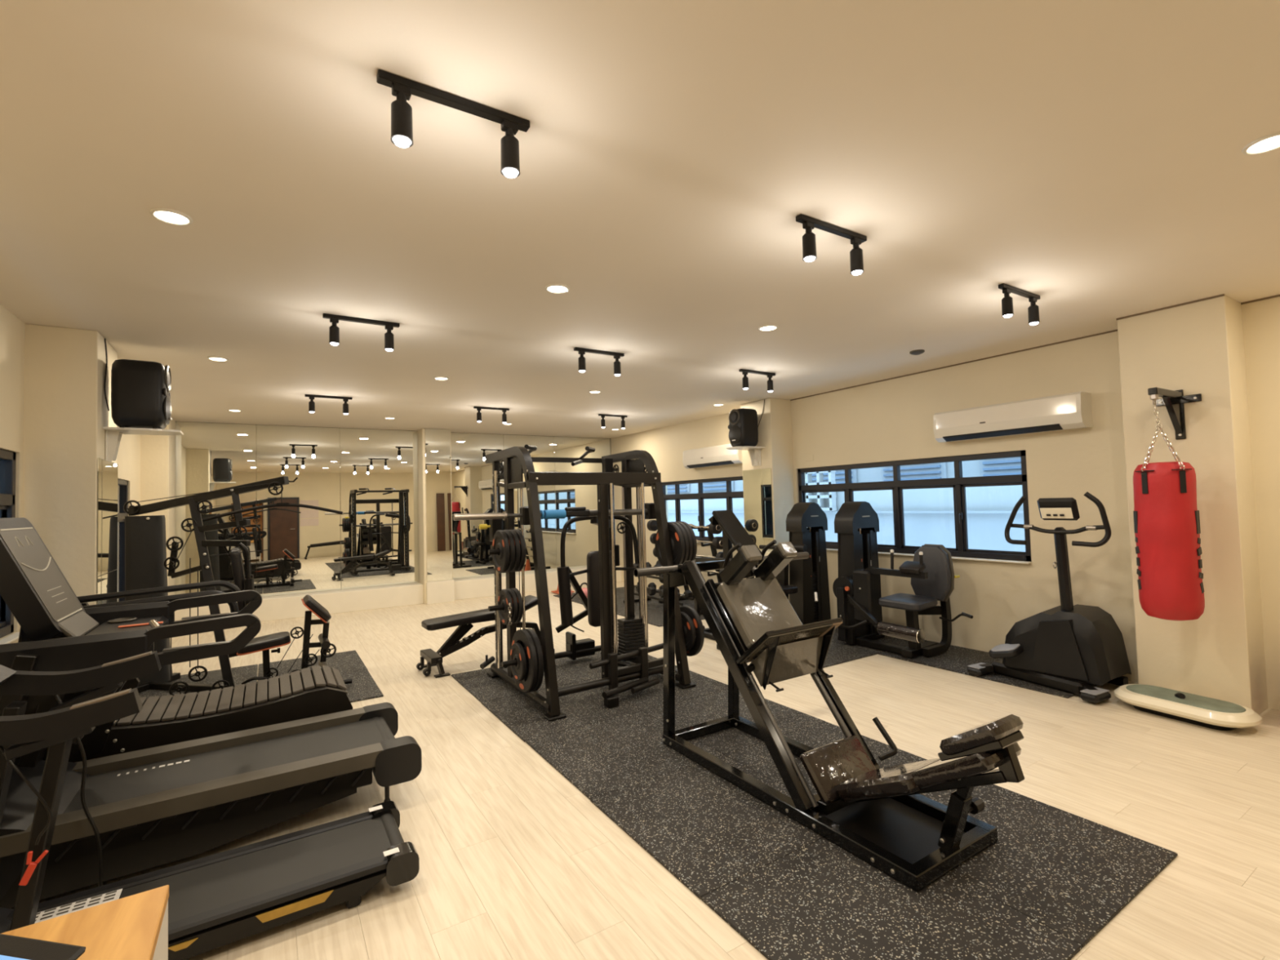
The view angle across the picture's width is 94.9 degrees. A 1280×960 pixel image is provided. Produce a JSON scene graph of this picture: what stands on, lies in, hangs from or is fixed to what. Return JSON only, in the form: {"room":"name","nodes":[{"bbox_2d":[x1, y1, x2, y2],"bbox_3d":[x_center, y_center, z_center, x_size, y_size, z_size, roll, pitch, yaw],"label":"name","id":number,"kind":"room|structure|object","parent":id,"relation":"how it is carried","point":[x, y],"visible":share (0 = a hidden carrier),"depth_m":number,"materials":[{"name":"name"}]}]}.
{"room":"exercise studio","nodes":[
{"label":"exercise studio","id":0,"kind":"room"},
{"bbox_2d":[0,304,140,643],"bbox_3d":[-3.330,0.311,2.644,0.160,2.760,11.950,0,-3,-32],"label":"wall","id":1,"kind":"structure","parent":0,"point":[12,329],"depth_m":3.68,"materials":[{"name":"paint"}]},
{"bbox_2d":[0,448,19,644],"bbox_3d":[-3.392,0.349,2.869,0.145,1.135,1.900,0,-3,-32],"label":"window","id":2,"kind":"structure","parent":1,"relation":"in","point":[7,458],"depth_m":3.61,"materials":[{"name":"clear glass"}]},
{"bbox_2d":[22,324,117,604],"bbox_3d":[-3.956,0.383,4.092,0.370,2.758,0.630,0,-3,-32],"label":"column","id":3,"kind":"structure","parent":1,"relation":"attached to","point":[66,413],"depth_m":3.87,"materials":[{"name":"paint"}]},
{"bbox_2d":[103,337,109,410],"bbox_3d":[-3.770,-0.744,4.159,0.025,0.508,0.068,0,-3,-32],"label":"cable","id":4,"kind":"object","parent":1,"relation":"attached to","point":[104,338],"visible":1,"depth_m":4.15,"materials":[{"name":"black rubber"}]},
{"bbox_2d":[96,457,117,604],"bbox_3d":[-3.786,0.762,4.178,0.006,1.800,0.607,0,-3,-32],"label":"wall mirror","id":5,"kind":"object","parent":1,"relation":"attached to","point":[107,471],"visible":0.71,"depth_m":4.15,"materials":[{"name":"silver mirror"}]},
{"bbox_2d":[117,478,128,601],"bbox_3d":[-5.470,0.740,6.153,0.145,1.515,1.100,0,-3,-32],"label":"window","id":6,"kind":"structure","parent":1,"relation":"in","point":[123,484],"depth_m":6.55,"materials":[{"name":"clear glass"}]},
{"bbox_2d":[102,426,183,462],"bbox_3d":[-3.635,-0.248,4.324,0.420,0.230,0.320,0,-3,-32],"label":"shelf","id":7,"kind":"object","parent":1,"relation":"attached to","point":[113,434],"visible":1,"depth_m":4.20,"materials":[{"name":"white plastic"}]},
{"bbox_2d":[111,359,172,429],"bbox_3d":[-3.607,-0.607,4.267,0.324,0.482,0.270,0,-3,-32],"label":"loudspeaker","id":8,"kind":"object","parent":7,"relation":"on","point":[140,396],"visible":0.95,"depth_m":4.16,"materials":[{"name":"black plastic"}]},
{"bbox_2d":[164,393,171,425],"bbox_3d":[-3.483,-0.524,4.341,0.024,0.235,0.236,0,-3,-32],"label":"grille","id":9,"kind":"object","parent":8,"relation":"attached to","point":[167,404],"depth_m":4.28,"materials":[{"name":"silver metal"}]},
{"bbox_2d":[140,418,175,595],"bbox_3d":[-6.181,0.574,7.531,0.290,2.758,0.670,0,-3,-32],"label":"column","id":10,"kind":"structure","parent":1,"relation":"attached to","point":[157,452],"depth_m":7.31,"materials":[{"name":"paint"}]},
{"bbox_2d":[174,582,423,622],"bbox_3d":[-4.913,1.805,8.461,3.380,0.300,0.300,0,-3,-32],"label":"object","id":11,"kind":"structure","parent":1,"relation":"attached to","point":[289,606],"depth_m":8.61,"materials":[{"name":"paint"}]},
{"bbox_2d":[269,439,610,596],"bbox_3d":[-3.556,0.583,9.695,7.600,2.760,0.160,0,-3,-32],"label":"wall","id":12,"kind":"structure","parent":0,"point":[553,439],"depth_m":9.00,"materials":[{"name":"paint"}]},
{"bbox_2d":[175,421,418,596],"bbox_3d":[-4.911,0.434,8.703,3.107,2.454,0.006,0,-3,-32],"label":"wall mirror","id":13,"kind":"object","parent":12,"relation":"attached to","point":[375,485],"visible":0.78,"depth_m":8.69,"materials":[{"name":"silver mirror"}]},
{"bbox_2d":[176,421,610,439],"bbox_3d":[-3.532,-0.795,9.649,7.000,0.012,0.012,0,-3,-32],"label":"trim","id":14,"kind":"structure","parent":12,"relation":"attached to","point":[176,421],"depth_m":9.02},
{"bbox_2d":[417,428,453,604],"bbox_3d":[-3.317,0.570,9.504,0.440,2.758,0.400,0,-3,-32],"label":"trim","id":15,"kind":"structure","parent":12,"relation":"attached to","point":[421,433],"depth_m":9.29,"materials":[{"name":"paint"}]},
{"bbox_2d":[425,428,452,582],"bbox_3d":[-3.199,0.390,9.345,0.387,2.411,0.006,0,-3,-32],"label":"wall mirror","id":16,"kind":"object","parent":12,"relation":"attached to","point":[437,442],"visible":1,"depth_m":9.34,"materials":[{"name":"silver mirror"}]},
{"bbox_2d":[450,432,610,579],"bbox_3d":[-1.891,0.423,10.616,3.157,2.454,0.006,0,-3,-32],"label":"wall mirror","id":17,"kind":"object","parent":12,"relation":"attached to","point":[472,487],"visible":0.61,"depth_m":10.47,"materials":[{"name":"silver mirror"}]},
{"bbox_2d":[453,565,622,599],"bbox_3d":[-1.770,1.794,10.451,3.180,0.300,0.300,0,-3,-32],"label":"trim","id":18,"kind":"structure","parent":12,"relation":"attached to","point":[475,587],"depth_m":9.92,"materials":[{"name":"paint"}]},
{"bbox_2d":[0,0,1279,438],"bbox_3d":[-0.344,-1.128,4.613,7.600,0.100,12.550,0,-3,-32],"label":"ceiling","id":19,"kind":"structure","parent":0,"point":[1086,157],"depth_m":2.36,"materials":[{"name":"paint"}]},
{"bbox_2d":[149,208,192,225],"bbox_3d":[-1.978,-1.110,2.482,0.144,0.008,0.144,0,-3,-32],"label":"recessed light","id":20,"kind":"object","parent":19,"relation":"in","point":[165,215],"visible":1,"depth_m":2.47,"materials":[{"name":"white plastic"}]},
{"bbox_2d":[154,211,188,223],"bbox_3d":[-1.978,-1.110,2.482,0.114,0.004,0.114,0,-3,-32],"label":"diffuser","id":21,"kind":"object","parent":20,"relation":"attached to","point":[170,217],"depth_m":2.48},
{"bbox_2d":[304,394,352,414],"bbox_3d":[-3.418,-0.826,6.460,0.460,0.196,0.062,0,-3,-32],"label":"track light","id":22,"kind":"object","parent":19,"relation":"attached to","point":[311,404],"visible":1,"depth_m":6.44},
{"bbox_2d":[322,313,399,351],"bbox_3d":[-1.833,-0.967,3.881,0.460,0.196,0.062,0,-3,-32],"label":"track light","id":23,"kind":"object","parent":19,"relation":"attached to","point":[334,331],"visible":1,"depth_m":3.86,"materials":[{"name":"metal"}]},
{"bbox_2d":[376,69,529,177],"bbox_3d":[-0.560,-1.079,1.814,0.460,0.196,0.062,0,-3,-32],"label":"track light","id":24,"kind":"object","parent":19,"relation":"attached to","point":[402,131],"visible":1,"depth_m":1.78,"materials":[{"name":"metal"}]},
{"bbox_2d":[473,406,509,423],"bbox_3d":[-1.893,-0.828,7.508,0.460,0.196,0.062,0,-3,-32],"label":"track light","id":25,"kind":"object","parent":19,"relation":"attached to","point":[478,408],"visible":1,"depth_m":7.50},
{"bbox_2d":[544,284,569,293],"bbox_3d":[-0.482,-1.115,3.429,0.144,0.008,0.144,0,-3,-32],"label":"recessed light","id":26,"kind":"object","parent":19,"relation":"in","point":[553,288],"visible":1,"depth_m":3.42,"materials":[{"name":"white plastic"}]},
{"bbox_2d":[547,285,566,292],"bbox_3d":[-0.482,-1.115,3.429,0.114,0.004,0.114,0,-3,-32],"label":"diffuser","id":27,"kind":"object","parent":26,"relation":"attached to","point":[550,288],"depth_m":3.42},
{"bbox_2d":[573,346,624,376],"bbox_3d":[-0.332,-0.971,4.855,0.460,0.196,0.062,0,-3,-32],"label":"track light","id":28,"kind":"object","parent":19,"relation":"attached to","point":[582,367],"visible":1,"depth_m":4.84,"materials":[{"name":"metal"}]},
{"bbox_2d":[598,413,626,429],"bbox_3d":[-0.384,-0.835,8.416,0.460,0.196,0.062,0,-3,-32],"label":"track light","id":29,"kind":"object","parent":19,"relation":"attached to","point":[602,415],"visible":1,"depth_m":8.39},
{"bbox_2d":[738,368,775,392],"bbox_3d":[1.164,-0.976,5.802,0.460,0.196,0.062,0,-3,-32],"label":"track light","id":30,"kind":"object","parent":19,"relation":"attached to","point":[744,380],"visible":1,"depth_m":5.78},
{"bbox_2d":[758,324,777,331],"bbox_3d":[0.946,-1.120,4.333,0.144,0.008,0.144,0,-3,-32],"label":"recessed light","id":31,"kind":"object","parent":19,"relation":"in","point":[766,327],"visible":1,"depth_m":4.32,"materials":[{"name":"white plastic"}]},
{"bbox_2d":[795,213,866,275],"bbox_3d":[0.901,-1.085,2.739,0.460,0.196,0.062,0,-3,-32],"label":"track light","id":32,"kind":"object","parent":19,"relation":"attached to","point":[809,246],"visible":1,"depth_m":2.71,"materials":[{"name":"metal"}]},
{"bbox_2d":[998,283,1039,324],"bbox_3d":[2.380,-1.090,3.675,0.460,0.196,0.062,0,-3,-32],"label":"track light","id":33,"kind":"object","parent":19,"relation":"attached to","point":[1006,301],"visible":1,"depth_m":3.64,"materials":[{"name":"metal"}]},
{"bbox_2d":[1115,293,1224,319],"bbox_3d":[3.679,-1.201,4.101,0.012,0.012,0.580,0,-3,-32],"label":"trim","id":34,"kind":"structure","parent":19,"relation":"attached to","point":[1222,295],"depth_m":4.08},
{"bbox_2d":[1241,131,1279,155],"bbox_3d":[2.319,-1.239,2.164,0.144,0.008,0.144,0,-3,-32],"label":"recessed light","id":35,"kind":"object","parent":19,"relation":"in","point":[1270,142],"visible":1,"depth_m":2.17,"materials":[{"name":"white plastic"}]},
{"bbox_2d":[1248,135,1279,152],"bbox_3d":[2.319,-1.239,2.164,0.114,0.004,0.114,0,-3,-32],"label":"diffuser","id":36,"kind":"object","parent":35,"relation":"attached to","point":[1265,144],"depth_m":2.17,"materials":[{"name":"plastic"}]},
{"bbox_2d":[11,582,1279,959],"bbox_3d":[-0.266,1.734,4.505,7.600,0.110,12.550,0,-3,-32],"label":"floor","id":37,"kind":"structure","parent":0,"point":[517,862],"depth_m":2.81,"materials":[{"name":"wood"}]},
{"bbox_2d":[0,884,168,959],"bbox_3d":[-1.152,1.177,0.497,1.078,0.750,0.940,0,-3,-32],"label":"desk","id":38,"kind":"object","parent":37,"relation":"on","point":[134,926],"visible":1,"depth_m":1.08,"materials":[{"name":"brown wood"}]},
{"bbox_2d":[0,933,85,959],"bbox_3d":[-1.068,0.779,0.878,0.340,0.064,0.194,-2,-2,11],"label":"tablet","id":39,"kind":"object","parent":38,"relation":"on","point":[11,947],"visible":1,"depth_m":0.94,"materials":[{"name":"grey plastic"}]},
{"bbox_2d":[16,580,352,762],"bbox_3d":[-2.593,1.077,3.485,1.540,1.253,0.627,0,-3,-32],"label":"treadmill","id":40,"kind":"object","parent":37,"relation":"on","point":[316,691],"visible":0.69,"depth_m":3.40,"materials":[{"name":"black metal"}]},
{"bbox_2d":[0,650,419,959],"bbox_3d":[-1.752,1.030,2.063,1.760,1.188,0.503,0,-3,-32],"label":"treadmill","id":41,"kind":"object","parent":37,"relation":"on","point":[219,900],"visible":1,"depth_m":2.11,"materials":[{"name":"grey plastic"}]},
{"bbox_2d":[0,906,13,933],"bbox_3d":[-2.260,1.500,1.727,0.540,0.196,0.470,0,-3,-32],"label":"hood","id":42,"kind":"object","parent":41,"relation":"attached to","point":[6,914],"depth_m":2.00,"materials":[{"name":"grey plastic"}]},
{"bbox_2d":[35,890,116,921],"bbox_3d":[-1.993,1.498,2.062,0.230,0.001,0.054,0,-3,-32],"label":"vent","id":43,"kind":"object","parent":41,"relation":"on","point":[77,904],"depth_m":2.07,"materials":[{"name":"grey plastic"}]},
{"bbox_2d":[0,517,422,908],"bbox_3d":[-2.124,0.910,2.775,1.935,1.507,0.851,0,-3,-32],"label":"treadmill","id":44,"kind":"object","parent":37,"relation":"on","point":[121,815],"visible":0.91,"depth_m":2.58,"materials":[{"name":"grey plastic"}]},
{"bbox_2d":[0,758,89,901],"bbox_3d":[-2.709,1.437,2.418,0.560,0.340,0.710,0,-3,-32],"label":"treadmill","id":45,"kind":"object","parent":44,"relation":"attached to","point":[20,804],"depth_m":2.36,"materials":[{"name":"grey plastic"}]},
{"bbox_2d":[86,615,168,635],"bbox_3d":[-2.357,0.711,2.680,0.260,0.070,0.620,0,-3,-32],"label":"tray","id":46,"kind":"object","parent":44,"relation":"on","point":[122,623],"depth_m":2.80,"materials":[{"name":"grey plastic"}]},
{"bbox_2d":[116,759,190,776],"bbox_3d":[-2.356,1.396,2.851,0.272,0.001,0.022,0,-3,-32],"label":"print","id":47,"kind":"object","parent":44,"relation":"on","point":[186,761],"depth_m":2.85},
{"bbox_2d":[0,777,356,908],"bbox_3d":[-2.216,1.550,2.724,1.560,0.170,0.690,0,-3,-32],"label":"belt","id":48,"kind":"object","parent":44,"relation":"on","point":[68,868],"depth_m":2.46,"materials":[{"name":"rubber"}]},
{"bbox_2d":[138,650,383,702],"bbox_3d":[-3.269,1.774,5.013,1.734,0.012,1.818,0,-3,-32],"label":"rubber floor mat","id":49,"kind":"object","parent":37,"relation":"on","point":[349,664],"visible":0.32,"depth_m":5.38,"materials":[{"name":"rubber"}]},
{"bbox_2d":[123,475,342,695],"bbox_3d":[-3.580,0.879,5.045,1.846,1.790,0.780,-1,-2,-4],"label":"exercise machine","id":50,"kind":"object","parent":49,"relation":"on","point":[145,544],"visible":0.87,"depth_m":5.03,"materials":[{"name":"black metal"}]},
{"bbox_2d":[426,579,454,604],"bbox_3d":[-3.149,1.768,9.283,0.420,0.340,0.040,0,-3,-32],"label":"trim","id":51,"kind":"structure","parent":37,"relation":"on","point":[437,592],"depth_m":9.26,"materials":[{"name":"paint"}]},
{"bbox_2d":[416,595,555,678],"bbox_3d":[-1.484,1.469,5.677,1.245,0.573,0.517,0,-3,-32],"label":"bench","id":52,"kind":"object","parent":37,"relation":"on","point":[464,621],"visible":0.7,"depth_m":5.50,"materials":[{"name":"black leather"}]},
{"bbox_2d":[553,586,705,626],"bbox_3d":[0.093,1.824,8.785,1.649,0.012,3.098,0,-3,-32],"label":"rubber floor mat","id":53,"kind":"object","parent":37,"relation":"on","point":[655,609],"visible":0.17,"depth_m":8.40,"materials":[{"name":"rubber"}]},
{"bbox_2d":[623,573,702,614],"bbox_3d":[0.324,1.514,8.190,0.460,0.536,1.430,0,-3,-32],"label":"dumbbell rack","id":54,"kind":"object","parent":53,"relation":"on","point":[649,597],"visible":0.28,"depth_m":8.12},
{"bbox_2d":[658,524,720,608],"bbox_3d":[0.799,1.208,8.466,0.700,1.151,0.910,0,-3,-32],"label":"rack","id":55,"kind":"object","parent":53,"relation":"on","point":[710,535],"visible":0.29,"depth_m":8.09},
{"bbox_2d":[646,520,722,533],"bbox_3d":[0.599,0.662,8.375,0.170,0.170,1.606,0,-3,-32],"label":"barbell","id":56,"kind":"object","parent":55,"relation":"on","point":[651,525],"visible":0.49,"depth_m":8.00,"materials":[{"name":"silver metal"}]},
{"bbox_2d":[649,533,722,549],"bbox_3d":[0.645,0.867,8.393,0.170,0.170,1.606,0,-3,-32],"label":"barbell","id":57,"kind":"object","parent":55,"relation":"on","point":[717,542],"visible":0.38,"depth_m":7.74,"materials":[{"name":"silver metal"}]},
{"bbox_2d":[653,547,723,557],"bbox_3d":[0.691,1.071,8.411,0.170,0.170,1.606,0,-3,-32],"label":"barbell","id":58,"kind":"object","parent":55,"relation":"on","point":[720,554],"visible":0.25,"depth_m":8.00,"materials":[{"name":"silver metal"}]},
{"bbox_2d":[694,510,760,649],"bbox_3d":[0.892,1.012,6.167,0.500,1.384,1.029,0,-3,-32],"label":"bench","id":59,"kind":"object","parent":37,"relation":"on","point":[734,533],"visible":0.29,"depth_m":6.09,"materials":[{"name":"leather"}]},
{"bbox_2d":[450,651,1177,959],"bbox_3d":[0.252,1.632,3.814,1.761,0.012,4.478,0,-3,-32],"label":"rubber floor mat","id":60,"kind":"object","parent":37,"relation":"on","point":[1052,878],"visible":0.66,"depth_m":2.47,"materials":[{"name":"rubber"}]},
{"bbox_2d":[453,444,705,721],"bbox_3d":[-0.585,0.691,4.917,2.035,1.997,1.482,0,-3,-32],"label":"machine","id":61,"kind":"object","parent":60,"relation":"on","point":[630,644],"visible":0.96,"depth_m":4.83,"materials":[{"name":"black metal"}]},
{"bbox_2d":[492,529,510,573],"bbox_3d":[-1.073,0.551,4.527,0.038,0.330,0.330,0,-3,-32],"label":"weight plate","id":62,"kind":"object","parent":61,"relation":"on","point":[500,540],"visible":0.92,"depth_m":4.47,"materials":[{"name":"black rubber"}]},
{"bbox_2d":[497,589,513,624],"bbox_3d":[-1.043,0.981,4.546,0.036,0.270,0.270,0,-3,-32],"label":"weight plate","id":63,"kind":"object","parent":61,"relation":"on","point":[504,597],"visible":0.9,"depth_m":4.50,"materials":[{"name":"black rubber"}]},
{"bbox_2d":[502,529,515,573],"bbox_3d":[-1.037,0.550,4.550,0.038,0.330,0.330,0,-3,-32],"label":"weight plate","id":64,"kind":"object","parent":61,"relation":"on","point":[512,545],"visible":0.32,"depth_m":4.43,"materials":[{"name":"black rubber"}]},
{"bbox_2d":[506,588,518,623],"bbox_3d":[-1.009,0.981,4.568,0.036,0.270,0.270,0,-3,-32],"label":"weight plate","id":65,"kind":"object","parent":61,"relation":"on","point":[515,606],"visible":0.35,"depth_m":4.47,"materials":[{"name":"black rubber"}]},
{"bbox_2d":[508,529,520,572],"bbox_3d":[-1.002,0.550,4.572,0.038,0.330,0.330,0,-3,-32],"label":"weight plate","id":66,"kind":"object","parent":61,"relation":"on","point":[517,548],"visible":0.27,"depth_m":4.45,"materials":[{"name":"black rubber"}]},
{"bbox_2d":[511,587,523,623],"bbox_3d":[-0.975,0.981,4.589,0.036,0.270,0.270,0,-3,-32],"label":"weight plate","id":67,"kind":"object","parent":61,"relation":"on","point":[518,595],"visible":0.37,"depth_m":4.49,"materials":[{"name":"black rubber"}]},
{"bbox_2d":[509,642,526,680],"bbox_3d":[-0.890,1.328,4.292,0.036,0.270,0.270,0,-3,-32],"label":"weight plate","id":68,"kind":"object","parent":61,"relation":"on","point":[517,651],"visible":0.94,"depth_m":4.25,"materials":[{"name":"black rubber"}]},
{"bbox_2d":[514,528,525,571],"bbox_3d":[-0.966,0.550,4.595,0.038,0.330,0.330,0,-3,-32],"label":"weight plate","id":69,"kind":"object","parent":61,"relation":"on","point":[522,544],"visible":0.3,"depth_m":4.47,"materials":[{"name":"black rubber"}]},
{"bbox_2d":[511,629,537,693],"bbox_3d":[-0.854,1.327,4.315,0.044,0.450,0.450,0,-3,-32],"label":"weight plate","id":70,"kind":"object","parent":61,"relation":"on","point":[527,684],"visible":0.64,"depth_m":4.20,"materials":[{"name":"black rubber"}]},
{"bbox_2d":[520,628,543,692],"bbox_3d":[-0.814,1.327,4.340,0.044,0.450,0.450,0,-3,-32],"label":"weight plate","id":71,"kind":"object","parent":61,"relation":"on","point":[535,640],"visible":0.22,"depth_m":4.18,"materials":[{"name":"black rubber"}]},
{"bbox_2d":[654,521,684,565],"bbox_3d":[0.251,0.563,5.009,0.040,0.410,0.410,0,-3,-32],"label":"weight plate","id":72,"kind":"object","parent":61,"relation":"on","point":[677,540],"visible":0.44,"depth_m":4.92,"materials":[{"name":"black rubber"}]},
{"bbox_2d":[671,521,688,564],"bbox_3d":[0.286,0.562,5.032,0.040,0.410,0.410,0,-3,-32],"label":"weight plate","id":73,"kind":"object","parent":61,"relation":"on","point":[684,534],"visible":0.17,"depth_m":4.87,"materials":[{"name":"black rubber"}]},
{"bbox_2d":[675,521,693,560],"bbox_3d":[0.322,0.562,5.054,0.040,0.410,0.410,0,-3,-32],"label":"weight plate","id":74,"kind":"object","parent":61,"relation":"on","point":[688,534],"visible":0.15,"depth_m":4.90,"materials":[{"name":"black rubber"}]},
{"bbox_2d":[680,611,695,651],"bbox_3d":[0.353,1.255,4.870,0.038,0.320,0.320,0,-3,-32],"label":"weight plate","id":75,"kind":"object","parent":61,"relation":"on","point":[689,631],"visible":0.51,"depth_m":4.79,"materials":[{"name":"black rubber"}]},
{"bbox_2d":[680,521,697,560],"bbox_3d":[0.357,0.562,5.077,0.040,0.410,0.410,0,-3,-32],"label":"weight plate","id":76,"kind":"object","parent":61,"relation":"on","point":[693,535],"visible":0.13,"depth_m":4.92,"materials":[{"name":"black rubber"}]},
{"bbox_2d":[680,605,704,656],"bbox_3d":[0.396,1.255,4.897,0.044,0.410,0.410,0,-3,-32],"label":"weight plate","id":77,"kind":"object","parent":61,"relation":"on","point":[691,612],"visible":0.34,"depth_m":4.77,"materials":[{"name":"black rubber"}]},
{"bbox_2d":[633,539,1024,892],"bbox_3d":[1.068,0.951,3.095,1.450,1.250,1.927,0,-3,-32],"label":"press","id":78,"kind":"object","parent":60,"relation":"on","point":[880,816],"visible":1,"depth_m":2.83,"materials":[{"name":"black metal"}]},
{"bbox_2d":[711,627,927,667],"bbox_3d":[1.806,1.683,6.299,1.584,0.012,1.718,0,-3,-32],"label":"rubber floor mat","id":79,"kind":"object","parent":37,"relation":"on","point":[839,652],"visible":0.18,"depth_m":5.67,"materials":[{"name":"rubber"}]},
{"bbox_2d":[759,502,831,624],"bbox_3d":[1.724,0.972,6.518,0.998,1.435,0.796,0,-3,-32],"label":"machine","id":80,"kind":"object","parent":79,"relation":"on","point":[806,523],"visible":0.62,"depth_m":6.62,"materials":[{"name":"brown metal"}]},
{"bbox_2d":[786,502,827,532],"bbox_3d":[1.909,0.419,6.727,0.430,0.325,0.234,0,-3,-32],"label":"hood","id":81,"kind":"object","parent":80,"relation":"attached to","point":[807,517],"depth_m":6.64,"materials":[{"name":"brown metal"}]},
{"bbox_2d":[832,501,973,658],"bbox_3d":[2.465,0.917,5.607,0.762,1.435,1.363,0,-3,-32],"label":"machine","id":82,"kind":"object","parent":79,"relation":"on","point":[856,589],"visible":1,"depth_m":5.66,"materials":[{"name":"black metal"}]},
{"bbox_2d":[834,501,879,533],"bbox_3d":[2.278,0.389,6.181,0.430,0.325,0.234,0,-3,-32],"label":"hood","id":83,"kind":"object","parent":82,"relation":"attached to","point":[852,517],"depth_m":6.09,"materials":[{"name":"grey plastic"}]},
{"bbox_2d":[878,640,1097,697],"bbox_3d":[3.011,1.606,5.114,0.809,0.012,1.562,0,-3,-32],"label":"rubber floor mat","id":84,"kind":"object","parent":37,"relation":"on","point":[956,659],"visible":0.51,"depth_m":5.18,"materials":[{"name":"rubber"}]},
{"bbox_2d":[967,492,1131,703],"bbox_3d":[3.206,0.837,4.640,0.703,1.473,0.971,0,-3,-32],"label":"elliptical trainer","id":85,"kind":"object","parent":84,"relation":"on","point":[1067,647],"visible":1,"depth_m":4.42,"materials":[{"name":"grey plastic"}]},
{"bbox_2d":[1114,684,1262,730],"bbox_3d":[3.560,1.487,3.854,0.380,0.125,0.720,0,-2,-27],"label":"board","id":86,"kind":"object","parent":37,"relation":"on","point":[1199,710],"visible":1,"depth_m":3.74,"materials":[{"name":"beige plastic"}]},
{"bbox_2d":[610,296,1279,710],"bbox_3d":[2.719,0.290,6.474,0.160,2.760,11.950,0,-3,-32],"label":"wall","id":87,"kind":"structure","parent":0,"point":[890,420],"depth_m":5.18,"materials":[{"name":"paint"}]},
{"bbox_2d":[661,475,743,545],"bbox_3d":[0.988,0.479,9.094,0.145,0.985,2.340,0,-3,-32],"label":"window","id":88,"kind":"structure","parent":87,"relation":"in","point":[729,495],"depth_m":9.17,"materials":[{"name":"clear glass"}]},
{"bbox_2d":[682,443,742,468],"bbox_3d":[1.092,-0.349,8.696,0.208,0.286,1.280,0,-3,-32],"label":"air conditioner","id":89,"kind":"object","parent":87,"relation":"attached to","point":[715,455],"visible":0.91,"depth_m":8.61,"materials":[{"name":"white plastic"}]},
{"bbox_2d":[726,446,764,466],"bbox_3d":[1.322,-0.296,7.440,0.420,0.230,0.320,0,-3,-32],"label":"shelf","id":90,"kind":"object","parent":87,"relation":"attached to","point":[755,451],"visible":1,"depth_m":7.50,"materials":[{"name":"white plastic"}]},
{"bbox_2d":[728,408,758,447],"bbox_3d":[1.304,-0.651,7.449,0.324,0.482,0.270,0,-3,-32],"label":"loudspeaker","id":91,"kind":"object","parent":90,"relation":"on","point":[743,422],"visible":0.92,"depth_m":7.34,"materials":[{"name":"grey plastic"}]},
{"bbox_2d":[728,425,741,444],"bbox_3d":[1.185,-0.567,7.368,0.024,0.235,0.236,0,-3,-32],"label":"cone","id":92,"kind":"object","parent":91,"relation":"attached to","point":[735,431],"depth_m":7.35,"materials":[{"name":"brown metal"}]},
{"bbox_2d":[742,468,773,578],"bbox_3d":[1.518,0.653,7.524,0.006,1.580,0.517,0,-3,-32],"label":"wall mirror","id":93,"kind":"object","parent":87,"relation":"attached to","point":[757,483],"visible":0.52,"depth_m":7.51,"materials":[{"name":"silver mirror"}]},
{"bbox_2d":[740,398,795,600],"bbox_3d":[1.681,0.362,7.638,0.390,2.758,0.550,0,-3,-32],"label":"column","id":94,"kind":"structure","parent":87,"relation":"attached to","point":[775,427],"depth_m":7.42,"materials":[{"name":"paint"}]},
{"bbox_2d":[790,329,1117,400],"bbox_3d":[2.886,-1.106,6.046,0.012,0.012,3.560,0,-3,-32],"label":"trim","id":95,"kind":"structure","parent":87,"relation":"attached to","point":[1113,331],"depth_m":5.59,"materials":[{"name":"paint"}]},
{"bbox_2d":[933,391,1093,442],"bbox_3d":[3.269,-0.539,5.256,0.208,0.286,1.230,0,-3,-32],"label":"air conditioner","id":96,"kind":"object","parent":87,"relation":"attached to","point":[1072,411],"visible":1,"depth_m":5.10,"materials":[{"name":"white plastic"}]},
{"bbox_2d":[1147,386,1201,439],"bbox_3d":[3.545,-0.449,3.939,0.409,0.340,0.240,0,-3,-32],"label":"wall bracket","id":97,"kind":"object","parent":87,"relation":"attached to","point":[1174,401],"visible":1,"depth_m":3.99,"materials":[{"name":"black metal"}]},
{"bbox_2d":[1133,404,1204,620],"bbox_3d":[3.416,0.201,3.822,0.332,1.391,0.322,0,-3,-32],"label":"bag","id":98,"kind":"object","parent":97,"relation":"hanging from","point":[1166,513],"visible":1,"depth_m":3.70,"materials":[{"name":"red leather"}]},
{"bbox_2d":[1133,511,1141,589],"bbox_3d":[3.280,0.464,3.874,0.008,0.517,0.059,-2,-2,23],"label":"print","id":99,"kind":"object","parent":98,"relation":"attached to","point":[1137,514],"depth_m":3.86,"materials":[{"name":"black"}]},
{"bbox_2d":[1194,510,1204,593],"bbox_3d":[3.501,0.450,3.677,0.059,0.517,0.008,0,-2,-30],"label":"print","id":100,"kind":"object","parent":98,"relation":"attached to","point":[1197,549],"depth_m":3.67,"materials":[{"name":"black"}]},
{"bbox_2d":[1116,294,1268,714],"bbox_3d":[3.885,0.171,4.156,0.390,2.758,0.580,0,-3,-32],"label":"column","id":101,"kind":"structure","parent":87,"relation":"attached to","point":[1197,348],"depth_m":3.95,"materials":[{"name":"paint"}]},
{"label":"outside","id":102,"kind":"structure","parent":0,"visible":0},
{"bbox_2d":[666,449,1031,564],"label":"window","id":103,"kind":"structure","parent":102,"point":[928,513],"depth_m":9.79,"materials":[{"name":"glass"}]},
{"bbox_2d":[804,471,836,511],"bbox_3d":[3.280,-0.153,11.456,0.120,1.510,1.200,0,-3,-32],"label":"grille","id":104,"kind":"object","parent":103,"relation":"attached to","point":[827,501],"depth_m":11.17,"materials":[{"name":"metal"}]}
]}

